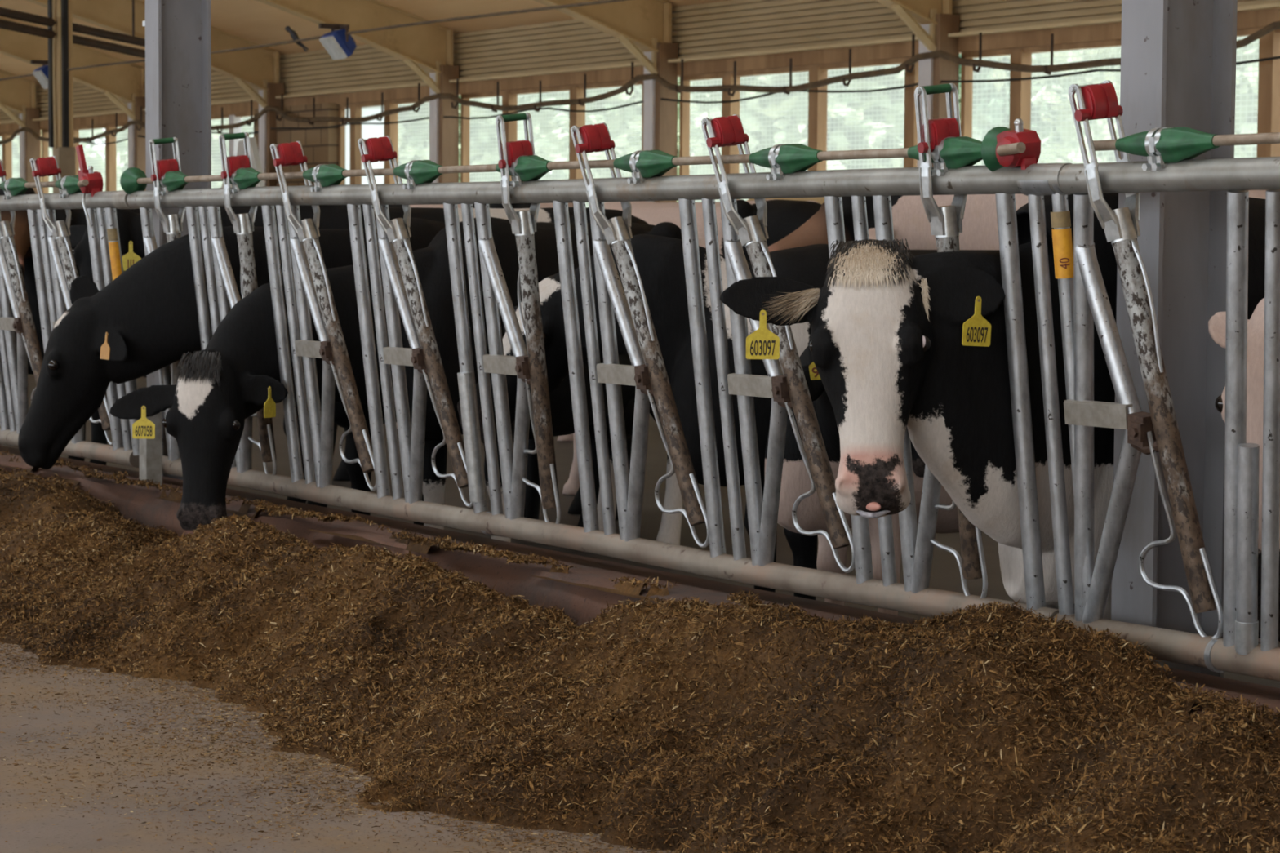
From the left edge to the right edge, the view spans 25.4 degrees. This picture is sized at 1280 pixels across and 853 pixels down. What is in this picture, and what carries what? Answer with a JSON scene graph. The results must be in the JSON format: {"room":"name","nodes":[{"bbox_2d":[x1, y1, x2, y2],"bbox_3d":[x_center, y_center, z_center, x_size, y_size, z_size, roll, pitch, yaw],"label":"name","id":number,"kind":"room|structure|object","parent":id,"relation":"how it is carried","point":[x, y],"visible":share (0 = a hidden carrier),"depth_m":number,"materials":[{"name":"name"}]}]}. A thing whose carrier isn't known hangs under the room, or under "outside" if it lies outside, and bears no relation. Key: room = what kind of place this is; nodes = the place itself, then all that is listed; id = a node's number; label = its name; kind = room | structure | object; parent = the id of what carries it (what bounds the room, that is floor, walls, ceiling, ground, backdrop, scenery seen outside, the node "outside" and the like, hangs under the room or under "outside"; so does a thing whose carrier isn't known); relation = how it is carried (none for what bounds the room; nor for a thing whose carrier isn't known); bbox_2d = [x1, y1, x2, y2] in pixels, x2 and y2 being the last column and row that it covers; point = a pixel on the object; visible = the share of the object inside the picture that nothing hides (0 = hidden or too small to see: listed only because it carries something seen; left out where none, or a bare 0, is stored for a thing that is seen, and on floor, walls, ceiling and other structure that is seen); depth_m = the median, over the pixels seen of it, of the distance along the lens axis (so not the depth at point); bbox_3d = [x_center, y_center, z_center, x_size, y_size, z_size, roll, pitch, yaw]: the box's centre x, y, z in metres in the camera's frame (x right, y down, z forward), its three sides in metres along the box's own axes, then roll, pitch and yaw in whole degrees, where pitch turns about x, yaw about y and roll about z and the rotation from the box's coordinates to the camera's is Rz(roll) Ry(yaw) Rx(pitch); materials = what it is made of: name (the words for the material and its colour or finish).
{"room":"cow barn","nodes":[
{"label":"cow barn","id":0,"kind":"room"},
{"bbox_2d":[30,59,48,88],"bbox_3d":[-5.848,-3.458,27.944,0.268,0.274,0.307,-2,4,-29],"label":"floodlight","id":1,"kind":"object","parent":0,"point":[41,73],"visible":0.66,"depth_m":27.89,"materials":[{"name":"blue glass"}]},
{"bbox_2d":[253,102,338,186],"bbox_3d":[-4.914,-3.823,41.007,0.280,1.580,2.500,-2,4,-32],"label":"wooden door","id":2,"kind":"structure","parent":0,"point":[320,146],"depth_m":40.35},
{"bbox_2d":[280,93,283,110],"bbox_3d":[-5.151,-4.662,40.872,0.026,0.222,0.035,-2,4,-32],"label":"hook","id":3,"kind":"object","parent":2,"relation":"attached to","point":[282,106],"depth_m":40.87,"materials":[{"name":"brown metal"}]},
{"bbox_2d":[0,641,679,852],"bbox_3d":[-14.887,-0.134,19.625,12.000,0.100,67.000,-2,4,-32],"label":"floor","id":4,"kind":"structure","parent":0,"point":[71,833],"depth_m":6.18,"materials":[{"name":"concrete"}]},
{"bbox_2d":[0,640,675,852],"bbox_3d":[-3.168,0.601,8.797,2.336,0.009,9.845,-2,5,-34],"label":"crumbs","id":5,"kind":"object","parent":4,"relation":"on","point":[202,720],"visible":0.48,"depth_m":6.43,"materials":[{"name":"food"}]},
{"bbox_2d":[0,449,1279,852],"bbox_3d":[-1.867,0.389,8.876,1.513,0.475,15.050,-2,4,-32],"label":"feed","id":6,"kind":"object","parent":4,"relation":"on","point":[693,726],"visible":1,"depth_m":6.05,"materials":[{"name":"food"}]},
{"bbox_2d":[0,0,728,84],"bbox_3d":[-4.543,-6.710,25.648,16.700,4.963,67.000,-2,4,-32],"label":"ceiling","id":7,"kind":"structure","parent":0,"point":[253,20],"depth_m":38.95,"materials":[{"name":"wood"}]},
{"bbox_2d":[0,69,35,127],"bbox_3d":[-17.387,-7.681,45.608,15.900,5.498,0.240,-2,4,-32],"label":"rafter","id":8,"kind":"object","parent":7,"relation":"attached to","point":[16,95],"visible":1,"depth_m":49.76,"materials":[{"name":"beige paint"}]},
{"bbox_2d":[0,17,145,119],"bbox_3d":[-14.710,-7.383,41.336,15.900,5.498,0.240,-2,4,-32],"label":"rafter","id":9,"kind":"object","parent":7,"relation":"attached to","point":[123,82],"visible":0.77,"depth_m":45.21,"materials":[{"name":"beige paint"}]},
{"bbox_2d":[0,0,145,57],"bbox_3d":[-5.629,-5.377,27.556,0.084,3.393,3.595,2,4,19],"label":"track","id":10,"kind":"object","parent":7,"relation":"hanging from","point":[10,13],"visible":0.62,"depth_m":28.00,"materials":[{"name":"brown metal"}]},
{"bbox_2d":[26,0,279,107],"bbox_3d":[-12.034,-7.085,37.064,15.900,5.498,0.240,-2,4,-32],"label":"rafter","id":11,"kind":"object","parent":7,"relation":"attached to","point":[255,68],"visible":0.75,"depth_m":40.92,"materials":[{"name":"beige paint"}]},
{"bbox_2d":[256,0,453,93],"bbox_3d":[-9.209,-6.771,32.555,15.900,5.498,0.240,-2,4,-32],"label":"rafter","id":12,"kind":"object","parent":7,"relation":"attached to","point":[427,46],"visible":1,"depth_m":36.40,"materials":[{"name":"beige paint"}]},
{"bbox_2d":[533,0,671,74],"bbox_3d":[-6.432,-6.463,28.122,15.900,5.498,0.240,-2,4,-32],"label":"rafter","id":13,"kind":"object","parent":7,"relation":"attached to","point":[637,24],"visible":1,"depth_m":32.20,"materials":[{"name":"beige paint"}]},
{"bbox_2d":[874,0,952,51],"bbox_3d":[-3.713,-6.160,23.782,15.900,5.498,0.240,-2,4,-32],"label":"rafter","id":14,"kind":"object","parent":7,"relation":"attached to","point":[912,12],"visible":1,"depth_m":27.93,"materials":[{"name":"beige paint"}]},
{"bbox_2d":[0,373,1279,688],"bbox_3d":[-3.736,-0.515,26.585,13.700,0.100,67.000,-2,4,-32],"label":"floor","id":15,"kind":"structure","parent":0,"point":[944,572],"depth_m":12.34,"materials":[{"name":"concrete"}]},
{"bbox_2d":[19,107,40,194],"bbox_3d":[-10.727,-3.873,50.046,0.270,3.440,0.300,-2,4,-32],"label":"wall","id":16,"kind":"structure","parent":15,"relation":"on","point":[29,146],"depth_m":49.86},
{"bbox_2d":[47,0,75,193],"bbox_3d":[-5.605,-3.677,27.580,0.203,6.054,0.235,-2,4,-32],"label":"post","id":17,"kind":"object","parent":15,"relation":"on","point":[60,95],"visible":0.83,"depth_m":27.55,"materials":[{"name":"beige paint"}]},
{"bbox_2d":[0,0,626,80],"bbox_3d":[-3.728,-3.243,24.627,0.024,0.039,22.000,-2,4,-32],"label":"wire","id":18,"kind":"object","parent":17,"relation":"attached to","point":[599,2],"visible":0.81,"depth_m":21.65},
{"bbox_2d":[284,26,308,51],"bbox_3d":[-2.796,-3.159,23.169,0.192,0.204,0.092,0,4,0],"label":"bird","id":19,"kind":"object","parent":18,"relation":"on","point":[294,35],"visible":1,"depth_m":23.15},
{"bbox_2d":[318,22,356,60],"bbox_3d":[-2.401,-3.037,22.445,0.268,0.274,0.307,-2,4,-29],"label":"floodlight","id":20,"kind":"object","parent":18,"relation":"hanging from","point":[339,44],"visible":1,"depth_m":22.37,"materials":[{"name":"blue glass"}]},
{"bbox_2d":[127,96,146,191],"bbox_3d":[-8.051,-3.575,45.773,0.270,3.440,0.300,-2,4,-32],"label":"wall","id":21,"kind":"structure","parent":15,"relation":"on","point":[136,145],"depth_m":45.58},
{"bbox_2d":[0,187,350,480],"bbox_3d":[-2.210,-0.443,13.723,2.358,1.457,0.730,-3,5,-42],"label":"cow","id":22,"kind":"object","parent":15,"relation":"on","point":[22,239],"visible":0.09,"depth_m":13.22},
{"bbox_2d":[142,0,211,479],"bbox_3d":[-1.734,-3.402,10.569,0.210,7.780,0.180,-2,4,-32],"label":"column","id":23,"kind":"structure","parent":15,"relation":"on","point":[178,63],"depth_m":10.68,"materials":[{"name":"metal"}]},
{"bbox_2d":[221,137,264,187],"bbox_3d":[-5.580,-2.737,40.036,0.140,2.650,1.240,-2,4,-32],"label":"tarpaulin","id":24,"kind":"object","parent":15,"relation":"on","point":[256,165],"visible":0.08,"depth_m":39.69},
{"bbox_2d":[258,82,284,186],"bbox_3d":[-5.375,-3.277,41.502,0.270,3.440,0.300,-2,4,-32],"label":"column","id":25,"kind":"structure","parent":15,"relation":"on","point":[267,136],"depth_m":41.31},
{"bbox_2d":[50,55,1279,147],"bbox_3d":[-0.979,-3.821,34.287,0.026,0.116,34.501,-2,4,-32],"label":"cable","id":26,"kind":"object","parent":25,"relation":"attached to","point":[1273,57],"visible":0.8,"depth_m":31.02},
{"bbox_2d":[17,217,599,527],"bbox_3d":[-0.975,-0.138,10.567,2.829,1.276,0.825,-3,5,-44],"label":"cow","id":27,"kind":"object","parent":15,"relation":"on","point":[143,322],"visible":0.18,"depth_m":9.81},
{"bbox_2d":[69,204,648,519],"bbox_3d":[-1.028,-0.266,11.838,2.631,1.365,0.878,-1,4,-19],"label":"cow","id":28,"kind":"object","parent":15,"relation":"on","point":[331,216],"visible":0.09,"depth_m":11.65},
{"bbox_2d":[109,217,682,545],"bbox_3d":[-0.587,-0.099,10.011,0.691,1.276,2.752,3,5,39],"label":"cow","id":29,"kind":"object","parent":15,"relation":"on","point":[219,386],"visible":0.37,"depth_m":9.33},
{"bbox_2d":[429,64,458,182],"bbox_3d":[-2.550,-2.963,36.992,0.270,3.440,0.300,-2,4,-32],"label":"column","id":30,"kind":"structure","parent":15,"relation":"on","point":[443,131],"depth_m":36.82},
{"bbox_2d":[450,102,458,108],"bbox_3d":[-2.379,-4.109,36.382,0.106,0.074,0.035,-2,4,-32],"label":"hook","id":31,"kind":"object","parent":30,"relation":"attached to","point":[452,105],"depth_m":36.37,"materials":[{"name":"brown metal"}]},
{"bbox_2d":[456,78,458,97],"bbox_3d":[-2.343,-4.333,36.389,0.024,0.229,0.035,-2,4,-32],"label":"hook","id":32,"kind":"object","parent":30,"relation":"attached to","point":[457,94],"depth_m":36.39,"materials":[{"name":"brown metal"}]},
{"bbox_2d":[388,202,573,441],"bbox_3d":[-1.198,-0.730,17.725,0.714,1.519,3.073,-2,5,-34],"label":"cow","id":33,"kind":"object","parent":15,"relation":"on","point":[569,437],"visible":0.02,"depth_m":16.89},
{"bbox_2d":[0,445,1279,731],"bbox_3d":[-9.676,-0.511,22.887,0.328,0.335,66.960,-2,4,-32],"label":"kerb","id":34,"kind":"object","parent":15,"relation":"on","point":[140,504],"visible":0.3,"depth_m":7.89,"materials":[{"name":"concrete"}]},
{"bbox_2d":[0,144,139,467],"bbox_3d":[-2.772,-0.530,11.761,0.225,1.190,3.500,-2,4,-32],"label":"fence panel","id":35,"kind":"object","parent":34,"relation":"on","point":[54,262],"visible":0.78,"depth_m":10.89,"materials":[{"name":"metal"}]},
{"bbox_2d":[138,411,162,484],"bbox_3d":[-1.750,0.072,10.170,0.060,0.300,0.068,-2,4,-32],"label":"fence post","id":36,"kind":"object","parent":34,"relation":"on","point":[150,450],"visible":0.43,"depth_m":10.15,"materials":[{"name":"metal"}]},
{"bbox_2d":[111,83,1094,622],"bbox_3d":[-0.466,-0.279,8.084,0.225,1.200,5.196,-2,4,-32],"label":"fence panel","id":37,"kind":"object","parent":34,"relation":"on","point":[1010,157],"visible":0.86,"depth_m":7.50,"materials":[{"name":"metal"}]},
{"bbox_2d":[120,167,146,194],"bbox_3d":[-1.792,-0.871,10.094,0.100,0.100,0.080,-10,8,-31],"label":"cup","id":38,"kind":"object","parent":37,"relation":"on","point":[130,180],"depth_m":10.07,"materials":[{"name":"green plastic"}]},
{"bbox_2d":[981,126,1010,171],"bbox_3d":[0.767,-0.569,6.011,0.099,0.129,0.056,-2,4,-32],"label":"cup","id":39,"kind":"object","parent":37,"relation":"on","point":[991,141],"depth_m":5.99,"materials":[{"name":"plastic"}]},
{"bbox_2d":[1052,80,1279,681],"bbox_3d":[1.478,-0.060,4.980,0.222,1.195,2.396,-2,4,-32],"label":"fence panel","id":40,"kind":"object","parent":34,"relation":"on","point":[1170,153],"visible":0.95,"depth_m":5.68,"materials":[{"name":"metal"}]},
{"bbox_2d":[643,42,678,202],"bbox_3d":[0.227,-2.654,32.560,0.270,3.440,0.300,-2,4,-32],"label":"column","id":41,"kind":"structure","parent":15,"relation":"on","point":[660,117],"depth_m":32.39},
{"bbox_2d":[562,199,822,495],"bbox_3d":[0.000,-0.363,13.242,0.690,1.389,2.995,-2,4,-32],"label":"cow","id":42,"kind":"object","parent":15,"relation":"on","point":[784,217],"visible":0.1,"depth_m":12.33},
{"bbox_2d":[457,234,1075,609],"bbox_3d":[0.629,0.032,8.597,2.349,1.216,0.797,0,4,-6],"label":"cow","id":43,"kind":"object","parent":15,"relation":"on","point":[660,260],"visible":0.09,"depth_m":8.24},
{"bbox_2d":[746,196,824,204],"bbox_3d":[1.351,-0.721,17.007,0.810,1.630,2.632,-2,4,-32],"label":"cow","id":44,"kind":"object","parent":15,"relation":"on","point":[820,200],"visible":0.02,"depth_m":16.99},
{"bbox_2d":[764,335,1075,615],"bbox_3d":[0.840,0.171,7.809,0.669,1.045,2.034,3,5,34],"label":"cow","id":45,"kind":"object","parent":15,"relation":"on","point":[795,481],"visible":0.09,"depth_m":7.53},
{"bbox_2d":[917,13,959,167],"bbox_3d":[2.946,-2.352,28.220,0.270,3.440,0.300,-2,4,-32],"label":"column","id":46,"kind":"structure","parent":15,"relation":"on","point":[932,71],"depth_m":28.03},
{"bbox_2d":[720,192,1265,619],"bbox_3d":[1.399,0.099,6.655,2.760,1.347,0.678,-2,4,-32],"label":"cow","id":47,"kind":"object","parent":15,"relation":"on","point":[899,342],"visible":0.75,"depth_m":6.03},
{"bbox_2d":[768,189,1270,252],"bbox_3d":[1.932,-0.222,10.645,3.320,1.473,0.696,3,5,39],"label":"cow","id":48,"kind":"object","parent":15,"relation":"on","point":[911,223],"visible":0.1,"depth_m":11.15},
{"bbox_2d":[1111,0,1237,677],"bbox_3d":[1.168,-3.079,5.937,0.210,7.780,0.130,-2,4,-32],"label":"column","id":49,"kind":"structure","parent":15,"relation":"on","point":[1178,57],"depth_m":6.12,"materials":[{"name":"metal"}]},
{"bbox_2d":[1208,297,1279,643],"bbox_3d":[2.103,0.132,6.220,2.191,1.348,0.654,-1,4,-24],"label":"cow","id":50,"kind":"object","parent":15,"relation":"on","point":[1217,322],"visible":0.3,"depth_m":5.63},
{"bbox_3d":[5.702,-2.046,23.821,0.270,3.440,0.300,-2,4,-32],"label":"wall","id":51,"kind":"structure","parent":15,"relation":"on","visible":0},
{"bbox_2d":[0,21,1279,144],"bbox_3d":[-1.692,-4.069,35.303,0.070,0.340,42.005,-2,4,-32],"label":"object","id":52,"kind":"object","parent":51,"relation":"attached to","point":[1271,27],"visible":0.85,"depth_m":31.38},
{"bbox_2d":[87,119,93,142],"bbox_3d":[-9.111,-4.904,47.145,0.104,0.383,0.035,-2,4,-32],"label":"hook","id":53,"kind":"object","parent":52,"relation":"attached to","point":[91,119],"visible":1,"depth_m":47.15,"materials":[{"name":"brown metal"}]},
{"bbox_2d":[111,112,117,136],"bbox_3d":[-8.549,-4.908,46.244,0.104,0.383,0.035,-2,4,-32],"label":"hook","id":54,"kind":"object","parent":52,"relation":"attached to","point":[112,133],"visible":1,"depth_m":46.26,"materials":[{"name":"brown metal"}]},
{"bbox_2d":[135,106,142,130],"bbox_3d":[-7.987,-4.911,45.343,0.104,0.383,0.035,-2,4,-32],"label":"hook","id":55,"kind":"object","parent":52,"relation":"attached to","point":[136,126],"visible":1,"depth_m":45.35,"materials":[{"name":"brown metal"}]},
{"bbox_2d":[216,106,222,133],"bbox_3d":[-6.302,-4.598,42.661,0.104,0.383,0.035,-2,4,-32],"label":"hook","id":56,"kind":"object","parent":52,"relation":"attached to","point":[217,128],"visible":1,"depth_m":42.66,"materials":[{"name":"brown metal"}]},
{"bbox_2d":[245,99,252,125],"bbox_3d":[-5.740,-4.608,41.759,0.104,0.383,0.035,-2,4,-32],"label":"hook","id":57,"kind":"object","parent":52,"relation":"attached to","point":[246,122],"visible":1,"depth_m":41.76,"materials":[{"name":"brown metal"}]},
{"bbox_2d":[307,97,315,124],"bbox_3d":[-4.617,-4.434,39.969,0.104,0.383,0.035,-2,4,-32],"label":"hook","id":58,"kind":"object","parent":52,"relation":"attached to","point":[313,98],"visible":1,"depth_m":39.97,"materials":[{"name":"brown metal"}]},
{"bbox_2d":[341,97,348,124],"bbox_3d":[-4.055,-4.331,39.075,0.104,0.383,0.035,-2,4,-32],"label":"hook","id":59,"kind":"object","parent":52,"relation":"attached to","point":[347,98],"visible":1,"depth_m":39.09,"materials":[{"name":"brown metal"}]},
{"bbox_2d":[412,106,420,112],"bbox_3d":[-2.940,-4.157,37.280,0.108,0.076,0.035,-2,4,-32],"label":"hook","id":60,"kind":"object","parent":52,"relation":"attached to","point":[414,109],"depth_m":37.28,"materials":[{"name":"brown metal"}]},
{"bbox_2d":[491,81,498,112],"bbox_3d":[-1.808,-4.112,35.486,0.104,0.383,0.035,-2,4,-32],"label":"hook","id":61,"kind":"object","parent":52,"relation":"attached to","point":[497,97],"visible":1,"depth_m":35.49,"materials":[{"name":"brown metal"}]},
{"bbox_2d":[533,104,541,111],"bbox_3d":[-1.255,-3.871,34.596,0.092,0.078,0.035,-2,4,-32],"label":"hook","id":62,"kind":"object","parent":52,"relation":"attached to","point":[535,106],"depth_m":34.58,"materials":[{"name":"brown metal"}]},
{"bbox_2d":[625,85,633,95],"bbox_3d":[-0.132,-3.873,32.794,0.100,0.104,0.035,-2,4,-32],"label":"hook","id":63,"kind":"object","parent":52,"relation":"attached to","point":[632,86],"depth_m":32.80,"materials":[{"name":"brown metal"}]},
{"bbox_2d":[727,88,735,96],"bbox_3d":[0.987,-3.643,31.005,0.097,0.079,0.035,-2,4,-32],"label":"hook","id":64,"kind":"object","parent":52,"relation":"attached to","point":[732,94],"depth_m":30.99,"materials":[{"name":"brown metal"}]},
{"bbox_2d":[782,86,790,94],"bbox_3d":[1.541,-3.555,30.105,0.085,0.076,0.035,-2,4,-32],"label":"hook","id":65,"kind":"object","parent":52,"relation":"attached to","point":[784,90],"depth_m":30.09,"materials":[{"name":"brown metal"}]},
{"bbox_2d":[842,77,851,86],"bbox_3d":[2.115,-3.537,29.212,0.104,0.082,0.035,-2,4,-32],"label":"hook","id":66,"kind":"object","parent":52,"relation":"attached to","point":[844,83],"depth_m":29.20,"materials":[{"name":"brown metal"}]},
{"bbox_2d":[905,63,914,72],"bbox_3d":[2.674,-3.566,28.308,0.102,0.083,0.035,-2,4,-32],"label":"hook","id":67,"kind":"object","parent":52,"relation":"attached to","point":[911,69],"depth_m":28.30,"materials":[{"name":"brown metal"}]},
{"bbox_2d":[972,63,981,72],"bbox_3d":[3.234,-3.453,27.414,0.101,0.077,0.035,-2,4,-32],"label":"hook","id":68,"kind":"object","parent":52,"relation":"attached to","point":[975,69],"depth_m":27.40,"materials":[{"name":"brown metal"}]},
{"bbox_2d":[1044,65,1051,75],"bbox_3d":[3.790,-3.321,26.518,0.080,0.082,0.035,-2,4,-32],"label":"hook","id":69,"kind":"object","parent":52,"relation":"attached to","point":[1046,71],"depth_m":26.50,"materials":[{"name":"brown metal"}]},
{"bbox_2d":[0,8,1279,133],"bbox_3d":[2.034,-3.901,29.964,0.140,0.150,67.000,-2,4,-32],"label":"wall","id":70,"kind":"structure","parent":0,"point":[1255,18],"depth_m":31.25,"materials":[{"name":"wood"}]},
{"bbox_2d":[381,92,383,111],"bbox_3d":[-3.466,-4.356,38.190,0.025,0.251,0.035,-2,4,-32],"label":"hook","id":71,"kind":"object","parent":70,"relation":"attached to","point":[382,106],"depth_m":38.19,"materials":[{"name":"brown metal"}]},
{"bbox_2d":[417,83,420,100],"bbox_3d":[-2.903,-4.387,37.287,0.024,0.214,0.035,-2,4,-32],"label":"hook","id":72,"kind":"object","parent":70,"relation":"attached to","point":[419,98],"depth_m":37.29,"materials":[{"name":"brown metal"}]},
{"bbox_2d":[538,80,541,102],"bbox_3d":[-1.225,-4.081,34.601,0.023,0.257,0.035,-2,4,-32],"label":"hook","id":73,"kind":"object","parent":70,"relation":"attached to","point":[540,97],"depth_m":34.59,"materials":[{"name":"brown metal"}]},
{"bbox_2d":[583,73,586,97],"bbox_3d":[-0.662,-4.038,33.703,0.024,0.280,0.035,-2,4,-32],"label":"hook","id":74,"kind":"object","parent":70,"relation":"attached to","point":[584,89],"depth_m":33.70,"materials":[{"name":"brown metal"}]},
{"bbox_2d":[631,62,633,79],"bbox_3d":[-0.099,-4.103,32.798,0.023,0.188,0.035,-2,4,-32],"label":"hook","id":75,"kind":"object","parent":70,"relation":"attached to","point":[632,63],"depth_m":32.79,"materials":[{"name":"brown metal"}]},
{"bbox_2d":[0,0,1279,121],"bbox_3d":[2.063,-4.390,29.948,0.120,0.770,67.000,-2,4,-32],"label":"cladding","id":76,"kind":"object","parent":70,"relation":"attached to","point":[731,26],"visible":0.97,"depth_m":32.42,"materials":[{"name":"wood"}]},
{"bbox_2d":[0,2,1279,124],"bbox_3d":[1.959,-3.986,29.911,0.220,0.030,67.000,-2,4,-32],"label":"trim ledge","id":77,"kind":"object","parent":70,"relation":"attached to","point":[1269,6],"visible":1,"depth_m":31.14,"materials":[{"name":"wood"}]},
{"bbox_2d":[680,58,683,85],"bbox_3d":[0.462,-3.974,31.906,0.024,0.291,0.035,-2,4,-32],"label":"hook","id":78,"kind":"object","parent":70,"relation":"attached to","point":[682,76],"depth_m":31.90,"materials":[{"name":"brown metal"}]},
{"bbox_2d":[733,61,736,84],"bbox_3d":[1.027,-3.853,31.015,0.024,0.248,0.035,-2,4,-32],"label":"hook","id":79,"kind":"object","parent":70,"relation":"attached to","point":[735,62],"depth_m":31.01,"materials":[{"name":"brown metal"}]},
{"bbox_2d":[789,57,791,85],"bbox_3d":[1.585,-3.755,30.118,0.025,0.284,0.035,-2,4,-32],"label":"hook","id":80,"kind":"object","parent":70,"relation":"attached to","point":[790,76],"depth_m":30.11,"materials":[{"name":"brown metal"}]},
{"bbox_2d":[848,48,851,73],"bbox_3d":[2.149,-3.752,29.219,0.024,0.242,0.035,-2,4,-32],"label":"hook","id":81,"kind":"object","parent":70,"relation":"attached to","point":[850,50],"depth_m":29.22,"materials":[{"name":"brown metal"}]},
{"bbox_2d":[911,34,915,57],"bbox_3d":[2.711,-3.790,28.315,0.033,0.219,0.035,-2,4,-32],"label":"hook","id":82,"kind":"object","parent":70,"relation":"attached to","point":[913,35],"depth_m":28.31,"materials":[{"name":"brown metal"}]},
{"bbox_2d":[978,32,982,59],"bbox_3d":[3.271,-3.666,27.422,0.035,0.251,0.035,-2,4,-32],"label":"hook","id":83,"kind":"object","parent":70,"relation":"attached to","point":[980,33],"depth_m":27.42,"materials":[{"name":"brown metal"}]},
{"bbox_2d":[1050,33,1053,64],"bbox_3d":[3.833,-3.521,26.531,0.033,0.281,0.035,-2,4,-32],"label":"hook","id":84,"kind":"object","parent":70,"relation":"attached to","point":[1051,34],"depth_m":26.53,"materials":[{"name":"brown metal"}]},
{"bbox_3d":[2.078,-1.513,30.158,0.200,1.500,67.000,-2,4,-32],"label":"wall","id":85,"kind":"structure","parent":0,"visible":0},
{"bbox_2d":[0,129,41,182],"bbox_3d":[-11.915,-4.594,52.295,0.130,1.600,4.850,-2,4,-32],"label":"window","id":86,"kind":"structure","parent":85,"relation":"in","point":[6,148],"depth_m":51.50,"materials":[{"name":"white"}]},
{"bbox_2d":[41,122,128,193],"bbox_3d":[-9.212,-4.293,47.981,0.130,1.600,4.750,-2,4,-32],"label":"window","id":87,"kind":"structure","parent":85,"relation":"in","point":[110,149],"depth_m":47.32,"materials":[{"name":"white"}]},
{"bbox_2d":[211,111,253,187],"bbox_3d":[-6.654,-4.009,43.899,0.130,1.600,4.300,-2,4,-32],"label":"window","id":88,"kind":"structure","parent":85,"relation":"in","point":[236,117],"depth_m":42.99,"materials":[{"name":"white"}]},
{"bbox_2d":[338,97,429,184],"bbox_3d":[-3.324,-3.639,38.583,0.130,1.600,3.290,-2,4,-32],"label":"window","id":89,"kind":"structure","parent":85,"relation":"in","point":[349,155],"depth_m":39.19,"materials":[{"name":"white"}]},
{"bbox_2d":[460,80,644,207],"bbox_3d":[-0.984,-3.379,34.848,0.130,1.600,4.940,-2,4,-32],"label":"window","id":90,"kind":"structure","parent":85,"relation":"in","point":[509,97],"depth_m":35.09,"materials":[{"name":"white"}]},
{"bbox_2d":[679,56,918,202],"bbox_3d":[1.764,-3.073,30.461,0.130,1.600,4.830,-2,4,-32],"label":"window","id":91,"kind":"structure","parent":85,"relation":"in","point":[818,104],"depth_m":30.21,"materials":[{"name":"white"}]},
{"bbox_2d":[960,26,1279,165],"bbox_3d":[4.502,-2.769,26.092,0.130,1.600,4.900,-2,4,-32],"label":"window","id":92,"kind":"structure","parent":85,"relation":"in","point":[1268,117],"depth_m":26.92,"materials":[{"name":"white"}]},
{"label":"outside","id":93,"kind":"structure","parent":0,"visible":0},
{"bbox_3d":[19.465,-2.206,59.325,60.000,0.300,120.000,-2,4,-32],"label":"ground","id":94,"kind":"structure","parent":93,"visible":0},
{"bbox_2d":[0,134,94,188],"bbox_3d":[-19.548,-8.370,85.626,6.974,8.664,8.346,-2,4,-32],"label":"tree","id":95,"kind":"object","parent":94,"relation":"on","point":[14,160],"visible":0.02,"depth_m":83.15,"materials":[{"name":"green plant"}]},
{"bbox_2d":[12,126,128,192],"bbox_3d":[-14.646,-7.801,77.430,8.286,8.664,6.915,-1,4,-16],"label":"tree","id":96,"kind":"object","parent":94,"relation":"on","point":[102,161],"visible":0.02,"depth_m":76.15,"materials":[{"name":"green plant"}]},
{"bbox_2d":[92,115,253,191],"bbox_3d":[-10.615,-7.167,68.167,6.915,8.664,8.286,0,4,-1],"label":"tree","id":97,"kind":"object","parent":94,"relation":"on","point":[96,164],"visible":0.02,"depth_m":68.25,"materials":[{"name":"green plant"}]},
{"bbox_2d":[398,91,568,183],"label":"window","id":98,"kind":"structure","parent":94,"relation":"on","point":[529,95],"depth_m":62.00,"materials":[{"name":"glass"}]},
{"bbox_2d":[423,91,568,182],"bbox_3d":[-3.070,-7.861,75.673,11.481,9.167,6.372,2,4,17],"label":"tree","id":99,"kind":"object","parent":94,"relation":"on","point":[562,93],"visible":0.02,"depth_m":75.93,"materials":[{"name":"green plant"}]},
{"bbox_2d":[517,79,769,207],"bbox_3d":[0.842,-6.364,57.063,6.915,8.664,8.286,3,4,30],"label":"tree","id":100,"kind":"object","parent":94,"relation":"on","point":[615,102],"visible":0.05,"depth_m":54.34,"materials":[{"name":"green plant"}]},
{"bbox_2d":[609,63,990,202],"bbox_3d":[2.125,-5.793,48.480,6.915,8.664,8.286,-3,5,-44],"label":"tree","id":101,"kind":"object","parent":94,"relation":"on","point":[836,72],"visible":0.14,"depth_m":46.63,"materials":[{"name":"green plant"}]},
{"bbox_2d":[698,73,960,202],"bbox_3d":[2.952,-7.087,68.317,6.915,8.664,8.286,-1,4,-26],"label":"tree","id":102,"kind":"object","parent":94,"relation":"on","point":[741,101],"visible":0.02,"depth_m":68.25,"materials":[{"name":"green plant"}]},
{"bbox_2d":[958,53,1116,164],"bbox_3d":[7.963,-6.964,63.100,11.457,9.167,6.212,4,5,44],"label":"tree","id":103,"kind":"object","parent":94,"relation":"on","point":[1004,59],"visible":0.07,"depth_m":60.74,"materials":[{"name":"green plant"}]},
{"bbox_2d":[988,35,1258,164],"bbox_3d":[7.407,-5.221,40.277,8.286,8.664,6.915,-2,4,-29],"label":"tree","id":104,"kind":"object","parent":94,"relation":"on","point":[1256,44],"visible":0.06,"depth_m":39.52,"materials":[{"name":"green plant"}]},
{"bbox_2d":[1007,50,1247,163],"bbox_3d":[10.696,-6.201,55.575,6.915,8.664,8.286,1,4,5],"label":"tree","id":105,"kind":"object","parent":94,"relation":"on","point":[1064,81],"visible":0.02,"depth_m":58.15,"materials":[{"name":"green plant"}]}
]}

